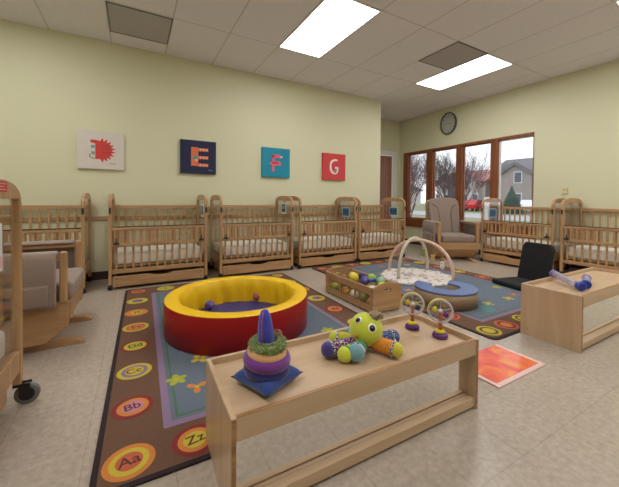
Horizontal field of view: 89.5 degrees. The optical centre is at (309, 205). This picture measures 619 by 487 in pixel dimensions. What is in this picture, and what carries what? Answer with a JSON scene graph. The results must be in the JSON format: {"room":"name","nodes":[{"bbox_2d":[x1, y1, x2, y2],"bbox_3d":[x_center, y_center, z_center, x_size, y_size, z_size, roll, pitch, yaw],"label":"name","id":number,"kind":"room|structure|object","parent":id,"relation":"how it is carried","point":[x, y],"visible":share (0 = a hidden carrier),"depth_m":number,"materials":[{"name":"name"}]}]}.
{"room":"children's room","nodes":[
{"label":"children's room","id":0,"kind":"room"},
{"bbox_2d":[0,19,380,271],"bbox_3d":[-1.572,-0.552,4.501,6.680,2.942,0.150,0,1,-29],"label":"wall","id":1,"kind":"structure","parent":0,"point":[54,84],"depth_m":4.16,"materials":[{"name":"beige paint"}]},
{"bbox_2d":[77,129,123,169],"bbox_3d":[-2.556,-0.673,3.832,0.476,0.461,0.044,0,1,-29],"label":"picture","id":2,"kind":"object","parent":1,"relation":"attached to","point":[95,149],"visible":1,"depth_m":3.81},
{"bbox_2d":[85,258,285,280],"bbox_3d":[-1.454,0.870,4.508,6.490,0.100,0.008,0,1,-29],"label":"baseboard","id":3,"kind":"structure","parent":1,"relation":"attached to","point":[100,275],"depth_m":3.87,"materials":[{"name":"plastic"}]},
{"bbox_2d":[180,139,215,174],"bbox_3d":[-1.563,-0.674,4.392,0.476,0.461,0.042,0,1,-29],"label":"picture","id":4,"kind":"object","parent":1,"relation":"attached to","point":[196,157],"visible":1,"depth_m":4.37},
{"bbox_2d":[22,212,379,221],"bbox_3d":[-1.454,0.161,4.485,6.470,0.050,0.022,0,1,-29],"label":"trim","id":5,"kind":"structure","parent":1,"relation":"attached to","point":[24,219],"depth_m":4.19,"materials":[{"name":"brown wood"}]},
{"bbox_2d":[261,147,289,177],"bbox_3d":[-0.535,-0.675,4.971,0.476,0.461,0.042,0,1,-29],"label":"picture","id":6,"kind":"object","parent":1,"relation":"attached to","point":[275,162],"visible":1,"depth_m":4.95,"materials":[{"name":"teal paint"}]},
{"bbox_2d":[322,153,344,179],"bbox_3d":[0.430,-0.677,5.515,0.476,0.461,0.042,0,1,-29],"label":"picture","id":7,"kind":"object","parent":1,"relation":"attached to","point":[333,165],"visible":1,"depth_m":5.49},
{"bbox_2d":[0,243,618,486],"bbox_3d":[0.728,1.029,2.167,8.394,0.100,8.620,0,1,-29],"label":"floor","id":8,"kind":"structure","parent":0,"point":[557,424],"depth_m":1.42,"materials":[{"name":"tile"}]},
{"bbox_2d":[0,179,40,411],"bbox_3d":[-1.677,0.436,1.021,1.109,1.085,0.640,0,1,-29],"label":"crib","id":9,"kind":"object","parent":8,"relation":"on","point":[11,366],"visible":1,"depth_m":1.49,"materials":[{"name":"brown wood"}]},
{"bbox_2d":[0,330,4,358],"bbox_3d":[-1.713,0.647,1.015,0.950,0.137,0.505,0,1,-29],"label":"mattress","id":10,"kind":"object","parent":9,"relation":"on","point":[2,335],"visible":1,"depth_m":1.42,"materials":[{"name":"white fabric"}]},
{"bbox_2d":[0,193,91,293],"bbox_3d":[-2.954,0.396,3.272,1.060,1.066,0.616,0,1,-29],"label":"crib","id":11,"kind":"object","parent":8,"relation":"on","point":[86,264],"visible":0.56,"depth_m":3.37,"materials":[{"name":"brown wood"}]},
{"bbox_2d":[3,240,92,354],"bbox_3d":[-2.064,0.418,2.187,0.850,1.074,0.846,0,1,-29],"label":"rocking chair","id":12,"kind":"object","parent":8,"relation":"on","point":[52,271],"visible":0.95,"depth_m":2.01,"materials":[{"name":"brown wood"}]},
{"bbox_2d":[3,251,58,314],"bbox_3d":[-1.869,0.479,1.897,0.525,0.360,0.146,0,1,-29],"label":"cushion","id":13,"kind":"object","parent":12,"relation":"on","point":[40,287],"depth_m":1.93,"materials":[{"name":"beige fabric"}]},
{"bbox_2d":[3,240,74,268],"bbox_3d":[-2.212,0.466,2.506,0.525,0.360,0.146,0,1,-29],"label":"cushion","id":14,"kind":"object","parent":12,"relation":"on","point":[53,245],"depth_m":2.53,"materials":[{"name":"beige fabric"}]},
{"bbox_2d":[56,267,83,299],"bbox_3d":[-2.009,0.576,2.222,0.600,0.122,0.558,0,1,-29],"label":"seat cushion","id":15,"kind":"object","parent":12,"relation":"on","point":[75,275],"depth_m":2.26,"materials":[{"name":"beige fabric"}]},
{"bbox_2d":[107,193,207,290],"bbox_3d":[-1.867,0.395,3.884,1.060,1.066,0.616,0,1,-29],"label":"crib","id":16,"kind":"object","parent":8,"relation":"on","point":[156,273],"visible":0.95,"depth_m":3.70,"materials":[{"name":"brown wood"}]},
{"bbox_2d":[114,243,199,264],"bbox_3d":[-1.873,0.596,3.897,0.950,0.137,0.505,0,1,-29],"label":"mattress","id":17,"kind":"object","parent":16,"relation":"on","point":[190,245],"visible":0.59,"depth_m":3.72,"materials":[{"name":"white fabric"}]},
{"bbox_2d":[89,273,357,486],"bbox_3d":[-0.555,0.955,2.652,1.850,0.011,2.700,0,1,-28],"label":"rug","id":18,"kind":"object","parent":8,"relation":"on","point":[153,424],"visible":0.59,"depth_m":1.58,"materials":[{"name":"carpet"}]},
{"bbox_2d":[163,276,306,355],"bbox_3d":[-0.573,0.826,2.525,1.106,0.250,1.106,0,1,-29],"label":"pool","id":19,"kind":"object","parent":18,"relation":"on","point":[188,326],"visible":0.96,"depth_m":2.20,"materials":[{"name":"red plastic"}]},
{"bbox_2d":[205,300,214,309],"bbox_3d":[-0.869,0.870,2.715,0.082,0.082,0.082,0,1,-29],"label":"ball","id":20,"kind":"object","parent":19,"relation":"in","point":[209,305],"visible":1,"depth_m":2.69,"materials":[{"name":"purple plastic"}]},
{"bbox_2d":[253,293,259,300],"bbox_3d":[-0.499,0.868,2.975,0.082,0.082,0.082,0,1,-29],"label":"ball","id":21,"kind":"object","parent":19,"relation":"in","point":[256,297],"visible":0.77,"depth_m":2.94,"materials":[{"name":"plastic"}]},
{"bbox_2d":[209,195,293,277],"bbox_3d":[-0.825,0.393,4.471,1.060,1.066,0.616,0,1,-29],"label":"crib","id":22,"kind":"object","parent":8,"relation":"on","point":[237,265],"visible":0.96,"depth_m":4.32,"materials":[{"name":"brown wood"}]},
{"bbox_2d":[214,238,286,255],"bbox_3d":[-0.832,0.595,4.483,0.950,0.137,0.505,0,1,-29],"label":"mattress","id":23,"kind":"object","parent":22,"relation":"on","point":[252,242],"visible":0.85,"depth_m":4.30,"materials":[{"name":"white fabric"}]},
{"bbox_2d":[283,196,356,268],"bbox_3d":[0.168,0.392,5.030,1.060,1.066,0.616,0,1,-29],"label":"crib","id":24,"kind":"object","parent":8,"relation":"on","point":[307,258],"visible":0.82,"depth_m":4.86,"materials":[{"name":"brown wood"}]},
{"bbox_2d":[289,235,350,249],"bbox_3d":[0.161,0.593,5.043,0.950,0.137,0.505,0,1,-29],"label":"mattress","id":25,"kind":"object","parent":24,"relation":"on","point":[295,239],"visible":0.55,"depth_m":4.84,"materials":[{"name":"white fabric"}]},
{"bbox_2d":[206,312,478,486],"bbox_3d":[0.194,0.817,1.414,1.205,0.342,0.413,0,1,-28],"label":"table","id":26,"kind":"object","parent":8,"relation":"on","point":[335,415],"visible":0.9,"depth_m":1.21,"materials":[{"name":"brown wood"}]},
{"bbox_2d":[231,309,302,396],"bbox_3d":[-0.159,0.531,1.185,0.196,0.280,0.196,1,1,38],"label":"stacking toy","id":27,"kind":"object","parent":26,"relation":"on","point":[267,369],"visible":1,"depth_m":1.13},
{"bbox_2d":[231,365,302,396],"bbox_3d":[-0.160,0.643,1.187,0.196,0.055,0.196,1,1,38],"label":"base","id":28,"kind":"object","parent":27,"relation":"attached to","point":[265,385],"depth_m":1.11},
{"bbox_2d":[214,318,465,414],"bbox_3d":[0.195,0.679,1.412,1.169,0.015,0.376,0,1,-28],"label":"tray","id":29,"kind":"object","parent":26,"relation":"on","point":[318,370],"depth_m":1.31,"materials":[{"name":"brown wood"}]},
{"bbox_2d":[236,358,466,486],"bbox_3d":[0.269,0.833,1.276,1.169,0.275,0.004,0,1,-28],"label":"mirror","id":30,"kind":"object","parent":26,"relation":"attached to","point":[268,458],"depth_m":1.20,"materials":[{"name":"white mirror"}]},
{"bbox_2d":[321,309,403,362],"bbox_3d":[0.254,0.583,1.431,0.344,0.180,0.319,1,1,20],"label":"octopus","id":31,"kind":"object","parent":26,"relation":"on","point":[365,329],"visible":1,"depth_m":1.39,"materials":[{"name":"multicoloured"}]},
{"bbox_2d":[401,292,421,330],"bbox_3d":[0.558,0.570,1.694,0.124,0.199,0.076,1,1,14],"label":"wheel rattle","id":32,"kind":"object","parent":26,"relation":"on","point":[411,324],"visible":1,"depth_m":1.69,"materials":[{"name":"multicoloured plastic"}]},
{"bbox_2d":[427,298,450,339],"bbox_3d":[0.665,0.573,1.587,0.118,0.199,0.076,0,1,-7],"label":"wheel rattle","id":33,"kind":"object","parent":26,"relation":"on","point":[439,333],"visible":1,"depth_m":1.58,"materials":[{"name":"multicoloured plastic"}]},
{"bbox_2d":[326,266,400,311],"bbox_3d":[0.515,0.828,3.167,0.335,0.265,0.780,0,1,-29],"label":"bin","id":34,"kind":"object","parent":8,"relation":"on","point":[381,300],"visible":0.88,"depth_m":2.90,"materials":[{"name":"brown wood"}]},
{"bbox_2d":[332,282,338,289],"bbox_3d":[0.282,0.879,3.393,0.080,0.080,0.079,0,1,-29],"label":"ball","id":35,"kind":"object","parent":34,"relation":"on","point":[334,285],"visible":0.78,"depth_m":3.36,"materials":[{"name":"green plastic"}]},
{"bbox_2d":[342,286,349,294],"bbox_3d":[0.375,0.883,3.227,0.084,0.084,0.083,0,1,-29],"label":"ball","id":36,"kind":"object","parent":34,"relation":"on","point":[345,290],"visible":0.88,"depth_m":3.20,"materials":[{"name":"orange plastic"}]},
{"bbox_2d":[349,272,358,281],"bbox_3d":[0.458,0.744,3.213,0.100,0.100,0.098,0,1,-29],"label":"ball","id":37,"kind":"object","parent":34,"relation":"in","point":[353,276],"visible":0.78,"depth_m":3.18,"materials":[{"name":"yellow plastic"}]},
{"bbox_2d":[350,290,357,297],"bbox_3d":[0.444,0.886,3.105,0.084,0.084,0.083,0,1,-29],"label":"ball","id":38,"kind":"object","parent":34,"relation":"on","point":[352,291],"visible":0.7,"depth_m":3.08,"materials":[{"name":"white plastic"}]},
{"bbox_2d":[359,294,367,302],"bbox_3d":[0.513,0.888,2.983,0.084,0.084,0.083,0,1,-29],"label":"ball","id":39,"kind":"object","parent":34,"relation":"on","point":[363,298],"visible":0.91,"depth_m":2.96,"materials":[{"name":"green plastic"}]},
{"bbox_2d":[360,276,368,284],"bbox_3d":[0.555,0.756,3.131,0.090,0.090,0.089,0,1,-29],"label":"ball","id":40,"kind":"object","parent":34,"relation":"in","point":[363,277],"visible":0.76,"depth_m":3.11,"materials":[{"name":"purple plastic"}]},
{"bbox_2d":[363,278,376,282],"bbox_3d":[0.584,0.728,3.021,0.157,0.038,0.053,0,1,-23],"label":"toy","id":41,"kind":"object","parent":34,"relation":"in","point":[367,279],"visible":1,"depth_m":3.01,"materials":[{"name":"plastic"}]},
{"bbox_2d":[376,277,384,284],"bbox_3d":[0.694,0.749,3.059,0.092,0.092,0.091,0,1,-29],"label":"ball","id":42,"kind":"object","parent":34,"relation":"in","point":[379,279],"visible":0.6,"depth_m":3.03,"materials":[{"name":"green plastic"}]},
{"bbox_2d":[338,197,405,261],"bbox_3d":[1.113,0.391,5.563,1.060,1.066,0.616,0,1,-29],"label":"crib","id":43,"kind":"object","parent":8,"relation":"on","point":[364,225],"visible":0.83,"depth_m":5.40,"materials":[{"name":"brown wood"}]},
{"bbox_2d":[342,232,399,244],"bbox_3d":[1.106,0.592,5.576,0.950,0.137,0.505,0,1,-29],"label":"mattress","id":44,"kind":"object","parent":43,"relation":"on","point":[378,233],"visible":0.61,"depth_m":5.39,"materials":[{"name":"white fabric"}]},
{"bbox_2d":[312,257,520,339],"bbox_3d":[1.495,0.951,3.888,1.870,0.010,2.700,0,1,-29],"label":"rug","id":45,"kind":"object","parent":8,"relation":"on","point":[497,316],"visible":0.56,"depth_m":3.12,"materials":[{"name":"carpet"}]},
{"bbox_2d":[379,237,454,286],"bbox_3d":[1.392,0.679,4.059,0.936,0.524,0.948,0,1,-29],"label":"play gym","id":46,"kind":"object","parent":45,"relation":"on","point":[404,276],"visible":0.99,"depth_m":4.01,"materials":[{"name":"white fabric"}]},
{"bbox_2d":[421,249,424,256],"bbox_3d":[1.486,0.573,4.087,0.072,0.211,0.051,0,1,-29],"label":"toy","id":47,"kind":"object","parent":46,"relation":"hanging from","point":[422,250],"visible":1,"depth_m":4.07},
{"bbox_2d":[430,254,434,262],"bbox_3d":[1.587,0.628,4.019,0.072,0.226,0.051,0,1,-29],"label":"toy","id":48,"kind":"object","parent":46,"relation":"hanging from","point":[432,258],"visible":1,"depth_m":4.00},
{"bbox_2d":[440,255,444,269],"bbox_3d":[1.676,0.720,3.933,0.072,0.186,0.051,0,1,-29],"label":"toy","id":49,"kind":"object","parent":46,"relation":"hanging from","point":[442,265],"visible":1,"depth_m":3.92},
{"bbox_2d":[414,280,477,311],"bbox_3d":[1.351,0.880,3.079,0.583,0.155,0.524,0,1,-5],"label":"ring","id":50,"kind":"object","parent":45,"relation":"on","point":[460,296],"visible":0.98,"depth_m":2.90,"materials":[{"name":"beige plastic"}]},
{"bbox_2d":[492,242,554,290],"bbox_3d":[2.552,0.708,3.720,0.540,0.498,0.400,0,1,-17],"label":"chair","id":51,"kind":"object","parent":45,"relation":"on","point":[537,259],"visible":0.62,"depth_m":3.74,"materials":[{"name":"black fabric"}]},
{"bbox_2d":[422,198,480,262],"bbox_3d":[2.492,0.399,5.545,0.846,1.074,0.850,0,1,0],"label":"rocking chair","id":52,"kind":"object","parent":8,"relation":"on","point":[442,226],"visible":0.94,"depth_m":5.46,"materials":[{"name":"beige fabric"}]},
{"bbox_2d":[422,220,437,242],"bbox_3d":[2.142,0.451,5.518,0.146,0.360,0.525,0,1,0],"label":"cushion","id":53,"kind":"object","parent":52,"relation":"on","point":[429,233],"depth_m":5.40,"materials":[{"name":"beige fabric"}]},
{"bbox_2d":[427,198,459,231],"bbox_3d":[2.494,0.199,5.800,0.558,0.684,0.268,0,1,0],"label":"cushion","id":54,"kind":"object","parent":52,"relation":"on","point":[445,211],"depth_m":5.75,"materials":[{"name":"beige fabric"}]},
{"bbox_2d":[436,232,474,242],"bbox_3d":[2.491,0.558,5.483,0.558,0.122,0.600,0,1,0],"label":"seat cushion","id":55,"kind":"object","parent":52,"relation":"on","point":[445,237],"depth_m":5.19,"materials":[{"name":"beige fabric"}]},
{"bbox_2d":[460,220,480,242],"bbox_3d":[2.841,0.457,5.518,0.146,0.360,0.525,0,1,0],"label":"cushion","id":56,"kind":"object","parent":52,"relation":"on","point":[469,226],"depth_m":5.49,"materials":[{"name":"beige fabric"}]},
{"bbox_2d":[478,344,545,388],"bbox_3d":[1.168,0.983,1.937,0.505,0.008,0.300,0,1,-29],"label":"mat","id":57,"kind":"object","parent":8,"relation":"on","point":[499,366],"visible":0.71,"depth_m":1.91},
{"bbox_2d":[480,198,572,269],"bbox_3d":[3.390,0.421,4.939,0.616,1.066,1.060,0,1,-29],"label":"crib","id":58,"kind":"object","parent":8,"relation":"on","point":[506,257],"visible":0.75,"depth_m":4.92,"materials":[{"name":"brown wood"}]},
{"bbox_2d":[487,236,565,252],"bbox_3d":[3.397,0.623,4.947,0.505,0.137,0.950,0,1,-29],"label":"mattress","id":59,"kind":"object","parent":58,"relation":"on","point":[556,244],"visible":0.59,"depth_m":4.89,"materials":[{"name":"white fabric"}]},
{"bbox_2d":[520,267,618,352],"bbox_3d":[2.279,0.795,2.557,1.284,0.382,0.380,0,1,-29],"label":"table","id":60,"kind":"object","parent":8,"relation":"on","point":[553,310],"visible":0.99,"depth_m":2.29,"materials":[{"name":"brown wood"}]},
{"bbox_2d":[549,270,586,290],"bbox_3d":[2.013,0.584,2.443,0.065,0.086,0.334,1,1,6],"label":"shaker","id":61,"kind":"object","parent":60,"relation":"on","point":[579,285],"visible":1,"depth_m":2.31,"materials":[{"name":"blue plastic"}]},
{"bbox_2d":[534,270,618,295],"bbox_3d":[2.280,0.637,2.555,1.244,0.015,0.341,0,1,-29],"label":"tray","id":62,"kind":"object","parent":60,"relation":"on","point":[600,279],"depth_m":2.48,"materials":[{"name":"brown wood"}]},
{"bbox_2d":[581,274,591,288],"bbox_3d":[2.177,0.597,2.455,0.065,0.065,0.293,1,1,42],"label":"shaker","id":63,"kind":"object","parent":60,"relation":"on","point":[586,278],"visible":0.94,"depth_m":2.37,"materials":[{"name":"plastic"}]},
{"bbox_2d":[583,295,618,337],"bbox_3d":[2.348,0.813,2.436,1.244,0.310,0.004,0,1,-29],"label":"mirror","id":64,"kind":"object","parent":60,"relation":"attached to","point":[598,317],"depth_m":2.34,"materials":[{"name":"white mirror"}]},
{"bbox_2d":[569,265,589,271],"bbox_3d":[3.777,0.906,4.157,0.470,0.130,0.360,0,1,-29],"label":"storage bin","id":65,"kind":"object","parent":8,"relation":"on","point":[574,268],"visible":0.12,"depth_m":4.20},
{"bbox_2d":[559,198,618,273],"bbox_3d":[3.939,0.443,3.963,0.616,1.066,1.060,0,1,-29],"label":"crib","id":66,"kind":"object","parent":8,"relation":"on","point":[581,239],"visible":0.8,"depth_m":4.15,"materials":[{"name":"brown wood"}]},
{"bbox_2d":[568,245,618,263],"bbox_3d":[3.947,0.644,3.971,0.505,0.137,0.950,0,1,-29],"label":"mattress","id":67,"kind":"object","parent":66,"relation":"on","point":[586,247],"visible":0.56,"depth_m":4.04,"materials":[{"name":"white fabric"}]},
{"bbox_2d":[0,0,618,121],"bbox_3d":[0.754,-2.012,2.114,8.394,0.100,8.620,0,1,-29],"label":"ceiling","id":68,"kind":"structure","parent":0,"point":[543,39],"depth_m":3.70,"materials":[{"name":"tile"}]},
{"bbox_2d":[106,1,172,44],"bbox_3d":[-1.886,-2.004,3.480,0.610,0.008,0.630,0,1,-29],"label":"ceiling vent","id":69,"kind":"object","parent":68,"relation":"in","point":[124,20],"visible":1,"depth_m":3.44,"materials":[{"name":"grey metal"}]},
{"bbox_2d":[278,0,381,57],"bbox_3d":[0.172,-1.987,3.554,0.610,0.010,1.219,0,1,-29],"label":"recessed light","id":70,"kind":"object","parent":68,"relation":"in","point":[330,22],"visible":1,"depth_m":3.45,"materials":[{"name":"white paint"}]},
{"bbox_2d":[418,41,487,69],"bbox_3d":[1.915,-1.984,4.186,0.610,0.008,0.610,0,1,-29],"label":"ceiling vent","id":71,"kind":"object","parent":68,"relation":"in","point":[456,54],"visible":1,"depth_m":4.16,"materials":[{"name":"grey metal"}]},
{"bbox_2d":[415,53,513,89],"bbox_3d":[2.296,-1.989,4.751,0.610,0.010,1.219,0,1,-29],"label":"recessed light","id":72,"kind":"object","parent":68,"relation":"in","point":[488,63],"visible":1,"depth_m":4.67,"materials":[{"name":"white paint"}]},
{"bbox_2d":[380,119,399,233],"bbox_3d":[1.510,-0.575,7.376,1.514,2.942,0.150,0,1,-29],"label":"wall","id":73,"kind":"structure","parent":0,"point":[390,129],"depth_m":7.55,"materials":[{"name":"beige paint"}]},
{"bbox_2d":[380,155,391,232],"bbox_3d":[1.643,-0.148,7.378,0.825,2.070,0.114,0,1,-29],"label":"door","id":74,"kind":"structure","parent":73,"relation":"in","point":[385,161],"depth_m":7.51,"materials":[{"name":"brown wood"}]},
{"bbox_2d":[380,150,396,233],"bbox_3d":[1.654,-0.203,7.372,1.080,2.200,0.012,0,1,-29],"label":"trim","id":75,"kind":"structure","parent":73,"relation":"attached to","point":[382,152],"depth_m":7.58,"materials":[{"name":"white paint"}]},
{"bbox_2d":[398,59,618,266],"bbox_3d":[4.274,-0.497,4.217,0.200,2.942,8.370,0,1,-29],"label":"wall","id":76,"kind":"structure","parent":0,"point":[573,118],"depth_m":4.78,"materials":[{"name":"beige paint"}]},
{"bbox_2d":[403,149,429,224],"bbox_3d":[2.501,-0.403,7.250,0.112,1.680,0.760,0,1,-29],"label":"window","id":77,"kind":"structure","parent":76,"relation":"in","point":[407,156],"depth_m":7.43,"materials":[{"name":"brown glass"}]},
{"bbox_2d":[429,144,458,200],"bbox_3d":[2.862,-0.389,6.609,0.112,1.680,0.710,0,1,-29],"label":"window","id":78,"kind":"structure","parent":76,"relation":"in","point":[432,163],"depth_m":6.82,"materials":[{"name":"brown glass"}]},
{"bbox_2d":[440,112,456,134],"bbox_3d":[2.871,-1.692,6.454,0.044,0.456,0.374,0,1,-29],"label":"wall clock","id":79,"kind":"object","parent":76,"relation":"attached to","point":[448,123],"visible":1,"depth_m":6.45,"materials":[{"name":"black plastic"}]},
{"bbox_2d":[405,223,533,238],"bbox_3d":[2.943,0.486,6.336,0.040,0.060,2.880,0,1,-29],"label":"trim","id":80,"kind":"structure","parent":76,"relation":"attached to","point":[406,224],"depth_m":7.08,"materials":[{"name":"brown wood"}]},
{"bbox_2d":[458,139,493,230],"bbox_3d":[3.207,-0.376,5.997,0.112,1.680,0.695,0,1,-29],"label":"window","id":81,"kind":"structure","parent":76,"relation":"in","point":[462,147],"depth_m":6.21,"materials":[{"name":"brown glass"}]},
{"bbox_2d":[405,238,577,268],"bbox_3d":[4.208,0.925,4.125,0.008,0.100,8.220,0,1,-29],"label":"baseboard","id":82,"kind":"structure","parent":76,"relation":"attached to","point":[415,242],"depth_m":5.91,"materials":[{"name":"plastic"}]},
{"bbox_2d":[492,132,533,234],"bbox_3d":[3.538,-0.363,5.409,0.112,1.680,0.655,0,1,-29],"label":"window","id":83,"kind":"structure","parent":76,"relation":"in","point":[497,153],"depth_m":5.61,"materials":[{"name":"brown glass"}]},
{"bbox_2d":[562,188,566,193],"bbox_3d":[3.860,-0.218,4.724,0.024,0.090,0.064,0,1,-29],"label":"thermostat","id":84,"kind":"object","parent":76,"relation":"attached to","point":[564,190],"visible":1,"depth_m":4.72,"materials":[{"name":"beige plastic"}]},
{"label":"outside","id":85,"kind":"structure","parent":0,"visible":0},
{"bbox_2d":[411,203,531,222],"bbox_3d":[37.655,0.700,61.412,114.100,0.350,190.000,0,1,-29],"label":"ground","id":86,"kind":"structure","parent":85,"point":[422,207],"depth_m":30.67,"materials":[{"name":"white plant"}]},
{"bbox_2d":[411,185,422,205],"bbox_3d":[21.859,-2.888,83.430,9.000,5.800,14.800,0,1,-18],"label":"house","id":87,"kind":"structure","parent":86,"relation":"on","point":[418,200],"depth_m":77.65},
{"bbox_2d":[411,152,449,216],"bbox_3d":[4.489,-0.951,14.291,3.527,4.132,4.439,1,1,39],"label":"bare tree","id":88,"kind":"object","parent":86,"relation":"on","point":[415,177],"visible":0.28,"depth_m":13.50,"materials":[{"name":"grey plant"}]},
{"bbox_2d":[417,147,507,207],"bbox_3d":[6.517,-0.803,13.935,3.651,3.882,3.875,1,1,14],"label":"bare tree","id":89,"kind":"object","parent":86,"relation":"on","point":[445,177],"visible":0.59,"depth_m":13.65,"materials":[{"name":"grey plant"}]},
{"bbox_2d":[435,169,489,209],"bbox_3d":[25.172,-2.353,48.112,8.900,6.000,8.400,0,1,-29],"label":"house","id":90,"kind":"structure","parent":86,"relation":"on","point":[483,192],"depth_m":43.72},
{"bbox_2d":[412,211,531,221],"bbox_3d":[5.464,0.548,43.271,8.000,0.030,190.000,0,1,-29],"label":"street","id":91,"kind":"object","parent":86,"relation":"on","point":[467,215],"depth_m":25.84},
{"bbox_2d":[465,200,482,210],"bbox_3d":[21.127,0.014,39.916,4.287,1.420,1.760,0,1,-41],"label":"car","id":92,"kind":"object","parent":86,"relation":"on","point":[472,204],"visible":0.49,"depth_m":38.48,"materials":[{"name":"red metal"}]},
{"bbox_2d":[484,197,489,219],"bbox_3d":[10.476,0.289,18.078,0.100,1.500,0.700,0,1,-29],"label":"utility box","id":93,"kind":"object","parent":86,"relation":"on","point":[486,204],"visible":0.21,"depth_m":18.23,"materials":[{"name":"white metal"}]},
{"bbox_2d":[489,158,532,211],"bbox_3d":[31.116,-2.683,38.284,11.200,7.100,13.300,0,1,-36],"label":"house","id":94,"kind":"structure","parent":86,"relation":"on","point":[518,173],"depth_m":38.03,"materials":[{"name":"grey"}]},
{"bbox_2d":[503,186,523,213],"bbox_3d":[18.722,-0.517,28.905,2.500,2.620,2.437,0,1,-29],"label":"evergreen shrub","id":95,"kind":"object","parent":86,"relation":"on","point":[511,200],"visible":0.83,"depth_m":28.44,"materials":[{"name":"green plant"}]},
{"bbox_2d":[520,200,531,211],"bbox_3d":[24.366,0.140,34.166,1.760,1.420,4.287,1,1,43],"label":"car","id":96,"kind":"object","parent":86,"relation":"on","point":[525,203],"visible":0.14,"depth_m":33.04,"materials":[{"name":"white metal"}]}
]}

